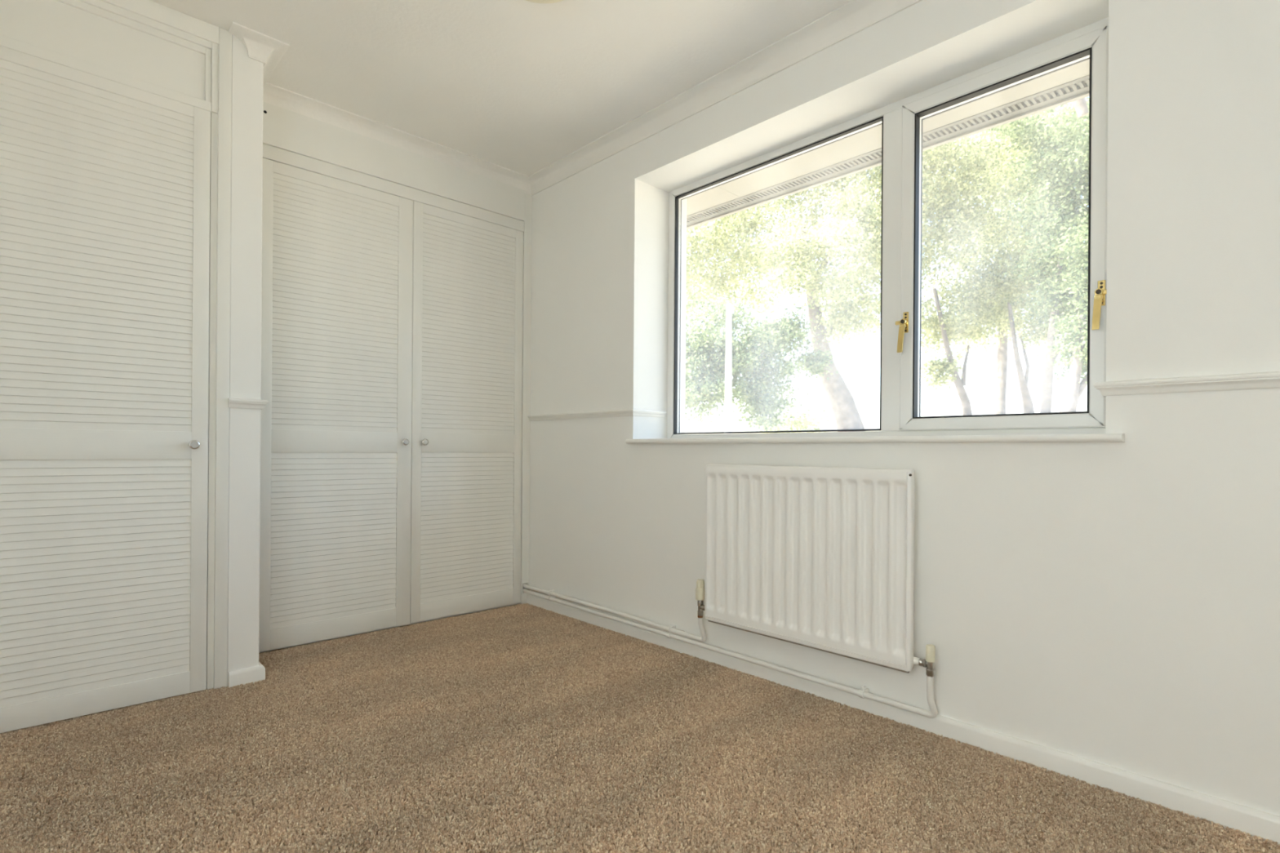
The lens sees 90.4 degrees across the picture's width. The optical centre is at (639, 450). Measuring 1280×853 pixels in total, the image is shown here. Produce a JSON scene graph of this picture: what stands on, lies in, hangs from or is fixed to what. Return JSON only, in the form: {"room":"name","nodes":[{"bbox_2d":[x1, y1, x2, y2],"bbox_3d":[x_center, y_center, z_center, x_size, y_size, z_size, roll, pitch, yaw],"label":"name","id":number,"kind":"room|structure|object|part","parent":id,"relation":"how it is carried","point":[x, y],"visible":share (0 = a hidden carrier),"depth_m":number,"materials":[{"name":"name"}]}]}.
{"room":"empty bedroom","nodes":[
{"label":"empty bedroom","id":0,"kind":"room"},
{"bbox_2d":[151,0,851,176],"bbox_3d":[-0.383,-1.583,1.233,3.020,0.120,5.400,0,0,-44],"label":"ceiling","id":1,"kind":"structure","parent":0,"point":[521,86],"depth_m":2.45,"materials":[{"name":"paint"}]},
{"bbox_2d":[526,0,563,3],"bbox_3d":[-0.313,-1.484,1.958,0.312,0.082,0.312,0,0,-44],"label":"ceiling light","id":2,"kind":"object","parent":1,"relation":"attached to","point":[532,1],"visible":1,"depth_m":2.07,"materials":[{"name":"white paint"}]},
{"bbox_2d":[0,603,1279,852],"bbox_3d":[-0.367,0.939,1.197,3.020,0.116,5.300,0,0,-44],"label":"floor","id":3,"kind":"structure","parent":0,"point":[518,728],"depth_m":1.75,"materials":[{"name":"carpet"}]},
{"bbox_2d":[0,0,231,733],"bbox_3d":[-2.131,-0.336,2.347,0.884,2.399,0.947,0,0,-44],"label":"wardrobe","id":4,"kind":"object","parent":3,"relation":"on","point":[115,115],"visible":1,"depth_m":2.10,"materials":[{"name":"paint"}]},
{"bbox_3d":[-1.828,-1.354,2.046,0.798,0.250,0.010,0,0,-44],"label":"panel","id":5,"kind":"part","parent":4,"relation":"part of","materials":[{"name":"paint"}]},
{"bbox_3d":[-1.575,-0.020,2.245,0.033,0.033,0.028,0,0,-44],"label":"knob","id":6,"kind":"part","parent":4,"relation":"part of","materials":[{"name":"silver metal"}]},
{"bbox_2d":[226,34,263,686],"bbox_3d":[-1.797,-0.334,2.712,0.102,2.400,0.960,0,0,-44],"label":"wall pier","id":7,"kind":"object","parent":3,"relation":"on","point":[247,73],"visible":0.38,"depth_m":2.36,"materials":[{"name":"paint"}]},
{"bbox_2d":[227,662,265,688],"bbox_3d":[-1.577,0.845,2.486,0.117,0.067,0.352,0,0,-44],"label":"baseboard","id":8,"kind":"object","parent":7,"relation":"attached to","point":[247,675],"visible":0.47,"depth_m":2.36,"materials":[{"name":"white paint"}]},
{"bbox_2d":[228,398,268,409],"bbox_3d":[-1.570,-0.173,2.484,0.127,0.035,0.357,0,0,-44],"label":"trim","id":9,"kind":"structure","parent":7,"relation":"attached to","point":[233,402],"depth_m":2.36,"materials":[{"name":"white paint"}]},
{"bbox_2d":[258,101,532,653],"bbox_3d":[-1.336,-0.309,3.341,1.434,2.362,0.607,0,0,-44],"label":"wardrobe","id":10,"kind":"object","parent":3,"relation":"on","point":[396,299],"visible":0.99,"depth_m":3.07,"materials":[{"name":"paint"}]},
{"bbox_3d":[-1.392,-0.191,2.927,0.691,2.100,0.030,0,0,-44],"label":"door","id":11,"kind":"part","parent":10,"relation":"part of","materials":[{"name":"paint"}]},
{"bbox_3d":[-1.167,-1.270,3.133,1.382,0.057,0.032,0,0,-44],"label":"head rail","id":12,"kind":"part","parent":10,"relation":"part of","materials":[{"name":"paint"}]},
{"bbox_3d":[-1.162,-1.387,3.127,1.380,0.174,0.033,0,0,-44],"label":"fascia panel","id":13,"kind":"part","parent":10,"relation":"part of","materials":[{"name":"paint"}]},
{"bbox_3d":[-1.153,-0.041,3.118,0.033,0.033,0.028,0,0,-44],"label":"knob","id":14,"kind":"part","parent":10,"relation":"part of","materials":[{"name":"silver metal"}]},
{"bbox_3d":[-1.080,-0.041,3.187,0.033,0.033,0.028,0,0,-44],"label":"knob","id":15,"kind":"part","parent":10,"relation":"part of","materials":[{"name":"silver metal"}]},
{"bbox_3d":[-0.909,-0.189,3.388,0.640,2.099,0.030,0,0,-44],"label":"door","id":16,"kind":"part","parent":10,"relation":"part of","materials":[{"name":"paint"}]},
{"bbox_2d":[528,0,1279,816],"bbox_3d":[0.797,-0.255,2.369,0.311,2.520,5.400,0,0,-44],"label":"wall","id":17,"kind":"structure","parent":0,"point":[1115,604],"depth_m":1.76,"materials":[{"name":"paint"}]},
{"bbox_2d":[228,0,922,195],"bbox_3d":[0.376,-1.485,1.477,1.552,0.074,4.504,0,0,-44],"label":"trim","id":18,"kind":"structure","parent":17,"relation":"attached to","point":[854,16],"depth_m":2.72,"materials":[{"name":"paint"}]},
{"bbox_2d":[527,408,666,421],"bbox_3d":[-0.256,-0.181,3.380,0.226,0.031,0.882,0,0,-44],"label":"trim","id":19,"kind":"structure","parent":17,"relation":"attached to","point":[628,412],"depth_m":3.17,"materials":[{"name":"white paint"}]},
{"bbox_2d":[522,583,706,641],"bbox_3d":[-0.225,0.754,3.162,0.061,0.137,1.451,0,0,-44],"label":"pipe","id":20,"kind":"object","parent":17,"relation":"attached to","point":[670,629],"visible":0.91,"depth_m":2.95,"materials":[{"name":"white metal"}]},
{"bbox_2d":[522,588,937,718],"bbox_3d":[0.097,0.759,2.825,0.061,0.143,2.384,0,0,-44],"label":"pipe","id":21,"kind":"object","parent":17,"relation":"attached to","point":[863,693],"visible":0.96,"depth_m":2.35,"materials":[{"name":"white metal"}]},
{"bbox_2d":[695,463,935,676],"bbox_3d":[0.577,0.378,2.304,0.090,0.640,0.968,0,0,-44],"label":"panel radiator","id":22,"kind":"object","parent":17,"relation":"attached to","point":[820,558],"visible":1,"depth_m":2.21,"materials":[{"name":"white metal"}]},
{"bbox_2d":[625,17,1124,443],"bbox_3d":[0.706,-0.657,2.425,0.328,1.261,1.887,0,0,-44],"label":"window","id":23,"kind":"structure","parent":17,"relation":"in","point":[900,121],"depth_m":2.28,"materials":[{"name":"white plastic"}]},
{"bbox_2d":[680,198,686,432],"bbox_3d":[0.207,-0.698,3.220,0.057,1.322,0.018,0,0,-44],"label":"window frame","id":24,"kind":"structure","parent":23,"relation":"attached to","point":[684,201],"depth_m":3.22,"materials":[{"name":"white plastic"}]},
{"bbox_3d":[0.691,-0.037,2.415,0.298,0.021,1.887,0,0,-44],"label":"sill","id":25,"kind":"part","parent":23,"relation":"part of","materials":[{"name":"white paint"}]},
{"bbox_3d":[0.938,-0.424,2.289,0.036,0.148,0.044,0,0,-44],"label":"handle","id":26,"kind":"part","parent":23,"relation":"part of","materials":[{"name":"gold metal"}]},
{"bbox_3d":[1.179,-0.660,2.108,0.062,1.181,0.613,0,0,-44],"label":"sash","id":27,"kind":"part","parent":23,"relation":"part of","materials":[{"name":"white plastic"}]},
{"bbox_3d":[1.350,-0.426,1.858,0.036,0.148,0.042,0,0,-44],"label":"handle","id":28,"kind":"part","parent":23,"relation":"part of","materials":[{"name":"gold metal"}]},
{"bbox_2d":[526,593,1279,844],"bbox_3d":[0.914,0.862,2.003,0.021,0.068,4.498,0,0,-44],"label":"baseboard","id":29,"kind":"structure","parent":17,"relation":"attached to","point":[1266,825],"depth_m":1.82,"materials":[{"name":"white paint"}]},
{"bbox_2d":[1093,371,1279,396],"bbox_3d":[1.915,-0.157,1.105,0.229,0.036,1.827,0,0,-44],"label":"trim","id":30,"kind":"structure","parent":17,"relation":"attached to","point":[1271,380],"depth_m":1.55,"materials":[{"name":"white paint"}]},
{"bbox_3d":[1.502,0.011,1.868,0.020,2.760,15.500,0,0,-44],"label":"wall","id":31,"kind":"structure","parent":0,"visible":0},
{"bbox_2d":[686,58,1089,229],"bbox_3d":[1.720,-1.437,2.034,0.510,0.182,15.548,0,0,-44],"label":"eaves","id":32,"kind":"object","parent":31,"relation":"attached to","point":[862,151],"visible":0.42,"depth_m":2.86,"materials":[{"name":"grey plastic"}]},
{"label":"outside","id":33,"kind":"structure","parent":0,"visible":0},
{"label":"ground","id":34,"kind":"structure","parent":33,"visible":0},
{"bbox_2d":[724,302,732,431],"bbox_3d":[1.054,-0.260,7.600,0.103,2.994,0.103,0,0,-44],"label":"lamp post","id":35,"kind":"object","parent":34,"relation":"on","point":[728,371],"visible":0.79,"depth_m":7.57,"materials":[{"name":"white metal"}]},
{"bbox_2d":[684,286,841,431],"bbox_3d":[1.510,-0.549,9.838,3.410,3.779,2.022,0,0,-31],"label":"tree","id":36,"kind":"object","parent":34,"relation":"on","point":[751,356],"visible":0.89,"depth_m":9.36,"materials":[{"name":"green plant"}]},
{"bbox_2d":[685,151,951,433],"bbox_3d":[2.622,-2.807,11.489,5.660,8.311,5.048,0,0,24],"label":"tree","id":37,"kind":"object","parent":34,"relation":"on","point":[858,218],"visible":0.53,"depth_m":10.51,"materials":[{"name":"green plant"}]},
{"bbox_2d":[844,129,1038,415],"bbox_3d":[5.558,-2.403,11.951,3.314,7.548,4.047,0,0,34],"label":"tree","id":38,"kind":"object","parent":34,"relation":"on","point":[951,323],"visible":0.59,"depth_m":11.67,"materials":[{"name":"green plant"}]},
{"bbox_2d":[921,102,1083,414],"bbox_3d":[7.875,-3.163,13.931,4.119,9.101,3.887,0,0,13],"label":"tree","id":39,"kind":"object","parent":34,"relation":"on","point":[1001,374],"visible":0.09,"depth_m":13.91,"materials":[{"name":"green plant"}]},
{"bbox_2d":[944,106,1088,413],"bbox_3d":[7.340,-2.584,11.836,3.187,7.935,3.664,0,0,41],"label":"tree","id":40,"kind":"object","parent":34,"relation":"on","point":[1034,334],"visible":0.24,"depth_m":11.51,"materials":[{"name":"green plant"}]},
{"bbox_2d":[976,96,1088,413],"bbox_3d":[6.635,-2.211,9.694,4.270,7.179,2.420,0,0,-44],"label":"tree","id":41,"kind":"object","parent":34,"relation":"on","point":[1046,220],"visible":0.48,"depth_m":9.85,"materials":[{"name":"green plant"}]},
{"bbox_2d":[1035,115,1088,412],"bbox_3d":[6.832,-1.837,8.996,2.102,6.435,2.090,0,0,43],"label":"tree","id":42,"kind":"object","parent":34,"relation":"on","point":[1077,343],"visible":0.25,"depth_m":9.06,"materials":[{"name":"green plant"}]}
]}

